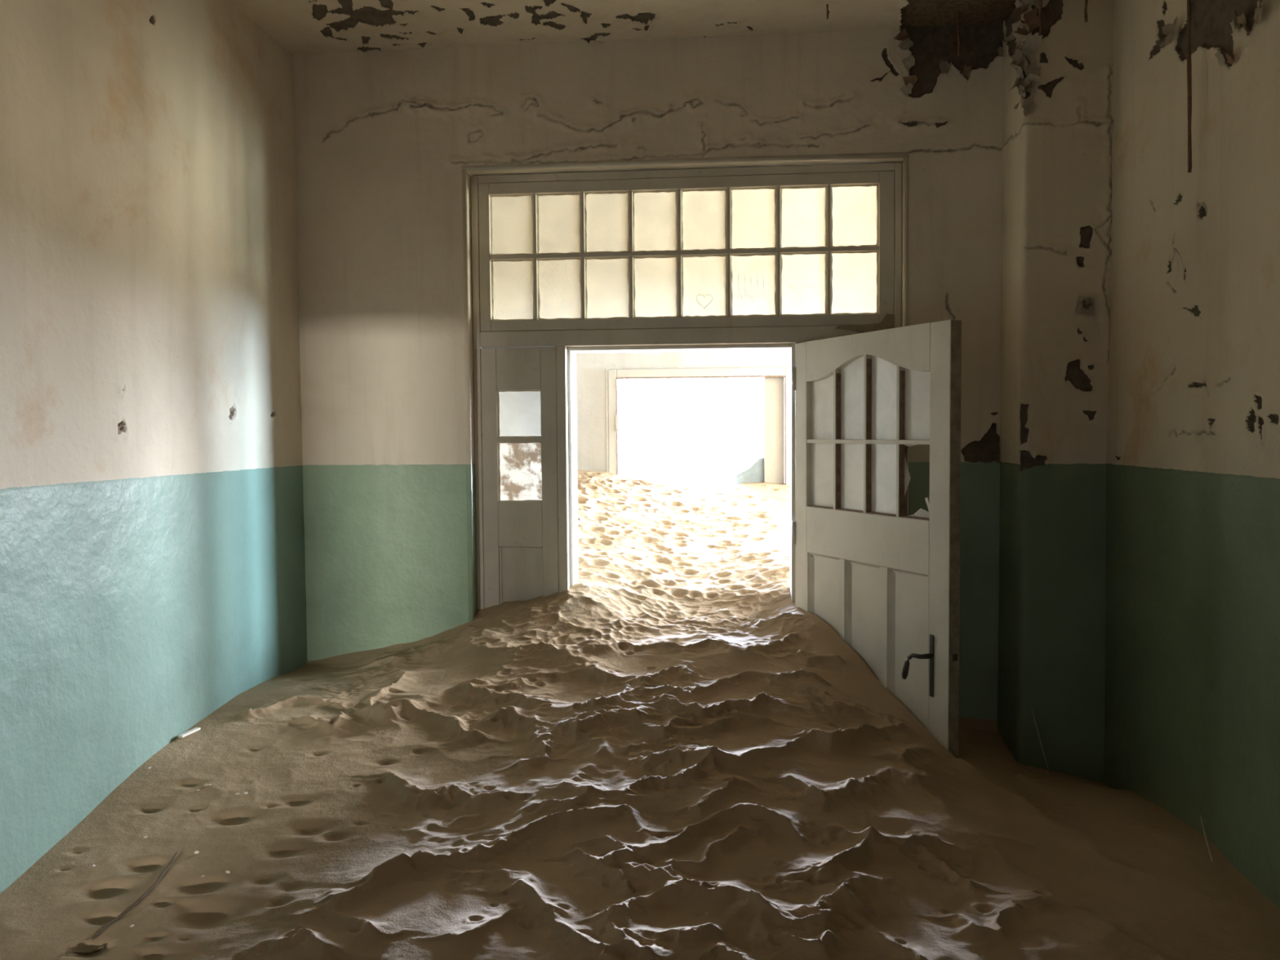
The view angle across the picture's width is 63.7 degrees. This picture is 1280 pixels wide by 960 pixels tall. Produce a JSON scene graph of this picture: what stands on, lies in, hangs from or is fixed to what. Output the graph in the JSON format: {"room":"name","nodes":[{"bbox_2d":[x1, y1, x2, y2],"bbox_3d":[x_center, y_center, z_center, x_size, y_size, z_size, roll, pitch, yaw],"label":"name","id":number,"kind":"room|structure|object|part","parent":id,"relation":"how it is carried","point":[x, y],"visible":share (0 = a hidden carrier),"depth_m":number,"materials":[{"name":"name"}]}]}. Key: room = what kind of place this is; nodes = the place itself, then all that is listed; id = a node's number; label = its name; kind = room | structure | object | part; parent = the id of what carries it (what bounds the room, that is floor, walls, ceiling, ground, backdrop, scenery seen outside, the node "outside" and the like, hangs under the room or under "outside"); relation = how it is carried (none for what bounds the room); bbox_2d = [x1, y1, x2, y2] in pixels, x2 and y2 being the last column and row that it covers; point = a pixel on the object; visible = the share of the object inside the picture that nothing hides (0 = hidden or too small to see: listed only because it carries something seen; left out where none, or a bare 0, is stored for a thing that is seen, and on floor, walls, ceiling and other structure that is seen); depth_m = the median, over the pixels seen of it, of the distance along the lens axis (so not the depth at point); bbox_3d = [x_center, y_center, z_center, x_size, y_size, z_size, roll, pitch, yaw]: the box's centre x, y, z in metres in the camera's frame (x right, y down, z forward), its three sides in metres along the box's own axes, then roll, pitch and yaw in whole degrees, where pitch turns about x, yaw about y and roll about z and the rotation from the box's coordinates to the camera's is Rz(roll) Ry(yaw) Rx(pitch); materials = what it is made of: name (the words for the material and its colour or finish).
{"room":"abandoned building hallway","nodes":[
{"label":"abandoned building hallway","id":0,"kind":"room"},
{"bbox_2d":[0,0,307,893],"bbox_3d":[-1.717,0.027,1.399,0.259,3.229,5.530,0,3,5],"label":"wall","id":1,"kind":"structure","parent":0,"point":[153,554],"depth_m":2.95,"materials":[{"name":"paint"}]},
{"bbox_2d":[229,0,1018,54],"bbox_3d":[-0.125,-1.631,1.083,3.600,0.211,5.850,0,3,5],"label":"ceiling","id":2,"kind":"structure","parent":0,"point":[300,26],"depth_m":3.71,"materials":[{"name":"paint"}]},
{"bbox_2d":[826,4,829,18],"bbox_3d":[0.656,-1.640,3.599,0.011,0.061,0.010,0,3,5],"label":"strand","id":3,"kind":"object","parent":2,"relation":"hanging from","point":[827,5],"visible":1,"depth_m":3.60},
{"bbox_2d":[956,11,960,56],"bbox_3d":[1.140,-1.598,3.687,0.011,0.159,0.011,0,3,5],"label":"strand","id":4,"kind":"object","parent":2,"relation":"hanging from","point":[958,12],"visible":1,"depth_m":3.69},
{"bbox_2d":[1038,0,1042,35],"bbox_3d":[1.339,-1.578,3.449,0.012,0.179,0.010,0,3,5],"label":"strand","id":5,"kind":"object","parent":2,"relation":"hanging from","point":[1040,1],"visible":1,"depth_m":3.45,"materials":[{"name":"brown"}]},
{"bbox_2d":[1084,0,1088,22],"bbox_3d":[1.477,-1.593,3.415,0.012,0.150,0.011,0,3,5],"label":"strand","id":6,"kind":"object","parent":2,"relation":"hanging from","point":[1086,1],"visible":1,"depth_m":3.41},
{"bbox_2d":[1186,0,1191,172],"bbox_3d":[1.506,-1.237,2.830,0.011,0.787,0.054,0,3,5],"label":"strand","id":7,"kind":"object","parent":2,"relation":"hanging from","point":[1188,2],"visible":1,"depth_m":2.82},
{"bbox_2d":[292,22,1004,720],"bbox_3d":[0.753,-0.249,4.010,7.200,3.500,0.296,0,3,5],"label":"wall","id":8,"kind":"structure","parent":0,"point":[384,140],"depth_m":3.98,"materials":[{"name":"paint"}]},
{"bbox_2d":[462,168,474,622],"bbox_3d":[-0.671,0.001,4.054,0.022,2.418,0.022,0,3,5],"label":"trim","id":9,"kind":"structure","parent":8,"relation":"attached to","point":[464,179],"depth_m":4.03,"materials":[{"name":"grey wood"}]},
{"bbox_2d":[480,346,559,608],"bbox_3d":[-0.476,0.387,4.168,0.305,1.834,0.047,0,3,5],"label":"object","id":10,"kind":"structure","parent":8,"relation":"in","point":[519,431],"depth_m":4.14,"materials":[{"name":"paint"}]},
{"bbox_3d":[-0.558,0.787,4.181,0.009,1.036,0.011,0,3,5],"label":"panel moulding","id":11,"kind":"part","parent":10,"relation":"part of","materials":[{"name":"paint"}]},
{"bbox_3d":[-0.483,-0.444,4.130,0.179,0.170,0.047,0,3,5],"label":"rail","id":12,"kind":"part","parent":10,"relation":"part of","materials":[{"name":"paint"}]},
{"bbox_3d":[-0.481,-0.162,4.143,0.179,0.018,0.046,0,3,5],"label":"rail","id":13,"kind":"part","parent":10,"relation":"part of","materials":[{"name":"paint"}]},
{"bbox_3d":[-0.481,-0.266,4.141,0.179,0.188,0.003,0,3,5],"label":"glass pane","id":14,"kind":"part","parent":10,"relation":"part of","materials":[{"name":"glass"}]},
{"bbox_3d":[-0.478,0.177,4.158,0.179,0.181,0.047,0,3,5],"label":"rail","id":15,"kind":"part","parent":10,"relation":"part of","materials":[{"name":"paint"}]},
{"bbox_3d":[-0.479,-0.034,4.152,0.179,0.240,0.003,0,3,5],"label":"glass pane","id":16,"kind":"part","parent":10,"relation":"part of","materials":[{"name":"glass"}]},
{"bbox_3d":[-0.474,0.273,4.149,0.169,0.008,0.009,0,3,5],"label":"panel moulding","id":17,"kind":"part","parent":10,"relation":"part of","materials":[{"name":"paint"}]},
{"bbox_3d":[-0.473,0.785,4.189,0.179,1.037,0.023,0,3,5],"label":"panel","id":18,"kind":"part","parent":10,"relation":"part of","materials":[{"name":"paint"}]},
{"bbox_2d":[461,151,909,172],"bbox_3d":[0.156,-1.209,3.920,1.698,0.024,0.023,0,3,5],"label":"trim","id":19,"kind":"structure","parent":8,"relation":"attached to","point":[901,154],"depth_m":3.91,"materials":[{"name":"paint"}]},
{"bbox_2d":[478,170,894,331],"bbox_3d":[0.170,-0.888,4.047,1.620,0.583,0.045,0,3,5],"label":"window","id":20,"kind":"structure","parent":8,"relation":"in","point":[622,276],"depth_m":4.03,"materials":[{"name":"paint"}]},
{"bbox_3d":[-0.508,-1.014,4.106,0.174,0.238,0.003,0,3,5],"label":"glass pane","id":21,"kind":"part","parent":20,"relation":"part of","materials":[{"name":"glass"}]},
{"bbox_3d":[-0.506,-0.757,4.118,0.174,0.243,0.003,0,3,5],"label":"glass pane","id":22,"kind":"part","parent":20,"relation":"part of","materials":[{"name":"beige glass"}]},
{"bbox_3d":[-0.318,-0.758,4.101,0.178,0.243,0.003,0,3,5],"label":"glass pane","id":23,"kind":"part","parent":20,"relation":"part of","materials":[{"name":"glass"}]},
{"bbox_3d":[-0.130,-1.015,4.071,0.178,0.238,0.003,0,3,5],"label":"glass pane","id":24,"kind":"part","parent":20,"relation":"part of","materials":[{"name":"beige glass"}]},
{"bbox_3d":[-0.128,-0.758,4.083,0.178,0.243,0.003,0,3,5],"label":"glass pane","id":25,"kind":"part","parent":20,"relation":"part of","materials":[{"name":"glass"}]},
{"bbox_3d":[0.060,-1.016,4.054,0.178,0.238,0.003,0,3,5],"label":"glass pane","id":26,"kind":"part","parent":20,"relation":"part of","materials":[{"name":"glass"}]},
{"bbox_3d":[0.062,-0.759,4.065,0.178,0.243,0.003,0,3,5],"label":"glass pane","id":27,"kind":"part","parent":20,"relation":"part of","materials":[{"name":"glass"}]},
{"bbox_3d":[0.161,-1.157,4.035,1.521,0.044,0.045,0,3,5],"label":"rail","id":28,"kind":"part","parent":20,"relation":"part of","materials":[{"name":"paint"}]},
{"bbox_3d":[0.165,-0.617,4.061,1.521,0.042,0.045,0,3,5],"label":"rail","id":29,"kind":"part","parent":20,"relation":"part of","materials":[{"name":"paint"}]},
{"bbox_3d":[0.253,-0.760,4.048,0.179,0.243,0.003,0,3,5],"label":"glass pane","id":30,"kind":"part","parent":20,"relation":"part of","materials":[{"name":"beige glass"}]},
{"bbox_3d":[0.251,-1.016,4.036,0.179,0.238,0.003,0,3,5],"label":"glass pane","id":31,"kind":"part","parent":20,"relation":"part of","materials":[{"name":"glass"}]},
{"bbox_3d":[0.442,-1.017,4.018,0.180,0.238,0.003,0,3,5],"label":"glass pane","id":32,"kind":"part","parent":20,"relation":"part of","materials":[{"name":"glass"}]},
{"bbox_3d":[0.444,-0.760,4.030,0.180,0.243,0.003,0,3,5],"label":"glass pane","id":33,"kind":"part","parent":20,"relation":"part of","materials":[{"name":"white glass"}]},
{"bbox_3d":[0.636,-0.761,4.012,0.180,0.243,0.003,0,3,5],"label":"glass pane","id":34,"kind":"part","parent":20,"relation":"part of","materials":[{"name":"white glass"}]},
{"bbox_3d":[0.634,-1.018,4.000,0.180,0.238,0.003,0,3,5],"label":"glass pane","id":35,"kind":"part","parent":20,"relation":"part of","materials":[{"name":"white glass"}]},
{"bbox_3d":[0.828,-1.018,3.982,0.184,0.238,0.003,0,3,5],"label":"glass pane","id":36,"kind":"part","parent":20,"relation":"part of","materials":[{"name":"glass"}]},
{"bbox_3d":[0.830,-0.762,3.994,0.184,0.243,0.003,0,3,5],"label":"glass pane","id":37,"kind":"part","parent":20,"relation":"part of","materials":[{"name":"white glass"}]},
{"bbox_2d":[471,162,902,609],"bbox_3d":[0.183,0.142,4.162,1.678,2.713,0.194,0,3,5],"label":"door frame","id":38,"kind":"structure","parent":8,"relation":"attached to","point":[567,344],"depth_m":4.08,"materials":[{"name":"paint"}]},
{"bbox_3d":[-0.643,0.148,4.184,0.029,2.713,0.075,0,3,5],"label":"post","id":39,"kind":"part","parent":38,"relation":"part of","materials":[{"name":"paint"}]},
{"bbox_3d":[0.173,-0.565,4.073,1.623,0.062,0.077,0,3,5],"label":"transom rail","id":40,"kind":"part","parent":38,"relation":"part of","materials":[{"name":"paint"}]},
{"bbox_3d":[1.000,0.142,4.031,0.026,2.713,0.075,0,3,5],"label":"post","id":41,"kind":"part","parent":38,"relation":"part of","materials":[{"name":"paint"}]},
{"bbox_2d":[791,319,961,758],"bbox_3d":[0.776,0.493,3.628,0.104,2.012,0.923,-2,3,-23],"label":"door","id":42,"kind":"structure","parent":8,"relation":"in","point":[886,580],"depth_m":3.51,"materials":[{"name":"paint"}]},
{"bbox_3d":[0.695,-0.017,3.874,0.003,0.242,0.181,-2,3,-23],"label":"glass pane","id":43,"kind":"part","parent":42,"relation":"part of","materials":[{"name":"glass"}]},
{"bbox_3d":[0.693,-0.277,3.862,0.003,0.249,0.181,-2,3,-23],"label":"glass pane","id":44,"kind":"part","parent":42,"relation":"part of","materials":[{"name":"grey glass"}]},
{"bbox_3d":[0.696,0.770,3.881,0.015,0.978,0.213,-2,3,-23],"label":"panel moulding","id":45,"kind":"part","parent":42,"relation":"part of","materials":[{"name":"paint"}]},
{"bbox_3d":[0.713,0.770,3.873,0.016,0.978,0.185,-2,3,-23],"label":"panel","id":46,"kind":"part","parent":42,"relation":"part of","materials":[{"name":"paint"}]},
{"bbox_3d":[0.770,-0.009,3.699,0.003,0.242,0.173,-2,3,-23],"label":"glass pane","id":47,"kind":"part","parent":42,"relation":"part of","materials":[{"name":"glass"}]},
{"bbox_3d":[0.768,-0.292,3.686,0.003,0.295,0.173,-2,3,-23],"label":"glass pane","id":48,"kind":"part","parent":42,"relation":"part of","materials":[{"name":"glass"}]},
{"bbox_3d":[0.791,0.779,3.656,0.015,0.978,0.211,-2,3,-23],"label":"panel moulding","id":49,"kind":"part","parent":42,"relation":"part of","materials":[{"name":"paint"}]},
{"bbox_3d":[0.808,0.780,3.648,0.016,0.978,0.183,-2,3,-23],"label":"panel","id":50,"kind":"part","parent":42,"relation":"part of","materials":[{"name":"paint"}]},
{"bbox_3d":[0.799,0.203,3.632,0.042,0.176,0.725,-2,3,-23],"label":"lock rail","id":51,"kind":"part","parent":42,"relation":"part of","materials":[{"name":"paint"}]},
{"bbox_3d":[0.794,-0.437,3.603,0.042,0.151,0.725,-2,3,-23],"label":"rail","id":52,"kind":"part","parent":42,"relation":"part of","materials":[{"name":"paint"}]},
{"bbox_3d":[0.843,-0.002,3.528,0.003,0.242,0.171,-2,3,-23],"label":"glass pane","id":53,"kind":"part","parent":42,"relation":"part of","materials":[{"name":"glass"}]},
{"bbox_3d":[0.841,-0.284,3.515,0.003,0.295,0.171,-2,3,-23],"label":"glass pane","id":54,"kind":"part","parent":42,"relation":"part of","materials":[{"name":"glass"}]},
{"bbox_3d":[0.891,0.789,3.423,0.015,0.978,0.211,-2,3,-23],"label":"panel moulding","id":55,"kind":"part","parent":42,"relation":"part of","materials":[{"name":"paint"}]},
{"bbox_3d":[0.908,0.790,3.415,0.016,0.978,0.183,-2,3,-23],"label":"panel","id":56,"kind":"part","parent":42,"relation":"part of","materials":[{"name":"paint"}]},
{"bbox_3d":[0.911,-0.251,3.352,0.003,0.242,0.158,-2,3,-23],"label":"glass pane","id":57,"kind":"part","parent":42,"relation":"part of","materials":[{"name":"glass"}]},
{"bbox_3d":[0.883,0.599,3.300,0.104,0.095,0.046,2,3,37],"label":"handle","id":58,"kind":"part","parent":42,"relation":"part of","materials":[{"name":"metal"}]},
{"bbox_3d":[0.930,0.592,3.289,0.006,0.200,0.019,-2,3,-23],"label":"handle plate","id":59,"kind":"part","parent":42,"relation":"part of","materials":[{"name":"metal"}]},
{"bbox_2d":[902,155,908,326],"bbox_3d":[1.001,-0.004,3.899,0.018,2.418,0.018,0,3,5],"label":"trim","id":60,"kind":"structure","parent":8,"relation":"attached to","point":[905,158],"depth_m":3.85,"materials":[{"name":"grey wood"}]},
{"bbox_2d":[492,186,877,471],"bbox_3d":[0.975,-0.361,6.405,7.200,3.500,0.220,0,3,5],"label":"wall","id":61,"kind":"structure","parent":0,"point":[855,209],"depth_m":6.33,"materials":[{"name":"paint"}]},
{"bbox_2d":[605,367,789,484],"bbox_3d":[0.371,-0.150,6.407,1.155,1.086,0.146,0,3,5],"label":"door frame","id":62,"kind":"structure","parent":61,"relation":"attached to","point":[613,376],"depth_m":6.34,"materials":[{"name":"white paint"}]},
{"bbox_3d":[-0.162,-0.146,6.461,0.052,1.082,0.138,0,3,5],"label":"post","id":63,"kind":"part","parent":62,"relation":"part of","materials":[{"name":"white wood"}]},
{"bbox_3d":[0.921,-0.150,6.361,0.052,1.082,0.138,0,3,5],"label":"post","id":64,"kind":"part","parent":62,"relation":"part of","materials":[{"name":"white wood"}]},
{"bbox_2d":[764,377,784,483],"bbox_3d":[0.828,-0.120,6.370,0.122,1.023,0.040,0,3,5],"label":"door","id":65,"kind":"structure","parent":61,"relation":"in","point":[774,400],"depth_m":6.34,"materials":[{"name":"beige wood"}]},
{"bbox_2d":[620,460,756,467],"bbox_3d":[0.800,-0.574,11.026,6.400,3.500,0.200,0,3,5],"label":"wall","id":66,"kind":"structure","parent":0,"point":[702,464],"depth_m":10.96,"materials":[{"name":"paint"}]},
{"bbox_2d":[997,0,1114,782],"bbox_3d":[1.503,-0.104,3.686,0.440,3.229,0.355,0,3,5],"label":"wall","id":67,"kind":"structure","parent":0,"point":[1058,123],"depth_m":3.57,"materials":[{"name":"paint"}]},
{"bbox_2d":[1103,0,1279,908],"bbox_3d":[1.488,0.016,1.102,0.295,3.229,5.530,0,3,5],"label":"wall","id":68,"kind":"structure","parent":0,"point":[1192,691],"depth_m":2.87,"materials":[{"name":"paint"}]},
{"bbox_3d":[0.832,1.517,4.787,7.600,0.100,12.800,0,3,5],"label":"floor","id":69,"kind":"structure","parent":0,"visible":0},
{"bbox_2d":[0,464,1279,959],"bbox_3d":[0.816,0.663,4.648,7.200,1.488,12.600,0,3,5],"label":"sand","id":70,"kind":"object","parent":69,"relation":"on","point":[663,754],"depth_m":2.69,"materials":[{"name":"beige sand"}]},
{"bbox_2d":[65,945,105,955],"bbox_3d":[-1.164,0.990,2.165,0.074,0.017,0.013,-1,3,-22],"label":"twig","id":71,"kind":"object","parent":70,"relation":"on","point":[84,953],"visible":1,"depth_m":2.17,"materials":[{"name":"brown wood"}]},
{"bbox_2d":[91,850,180,939],"bbox_3d":[-1.137,0.942,2.359,0.030,0.054,0.342,0,3,5],"label":"twig","id":72,"kind":"object","parent":70,"relation":"on","point":[97,933],"visible":1,"depth_m":2.32,"materials":[{"name":"brown wood"}]},
{"bbox_3d":[-1.400,0.785,3.205,0.016,0.008,0.090,0,3,12],"label":"plaster strip","id":73,"kind":"part","parent":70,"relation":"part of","materials":[{"name":"white paint"}]},
{"bbox_2d":[735,457,764,484],"bbox_3d":[0.694,0.028,6.392,0.200,0.350,0.018,-1,3,-9],"label":"board","id":74,"kind":"object","parent":70,"relation":"in","point":[755,473],"visible":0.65,"depth_m":6.38,"materials":[{"name":"white wood"}]},
{"bbox_2d":[1030,706,1050,775],"bbox_3d":[1.393,0.933,3.560,0.006,0.272,0.130,-1,3,-19],"label":"dry stalk","id":75,"kind":"object","parent":70,"relation":"on","point":[1030,707],"visible":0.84,"depth_m":3.58,"materials":[{"name":"brown plant"}]},
{"bbox_2d":[1200,814,1213,862],"bbox_3d":[1.497,0.977,2.710,0.007,0.123,0.205,0,3,15],"label":"dry stalk","id":76,"kind":"object","parent":70,"relation":"on","point":[1206,839],"visible":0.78,"depth_m":2.74,"materials":[{"name":"brown plant"}]}
]}

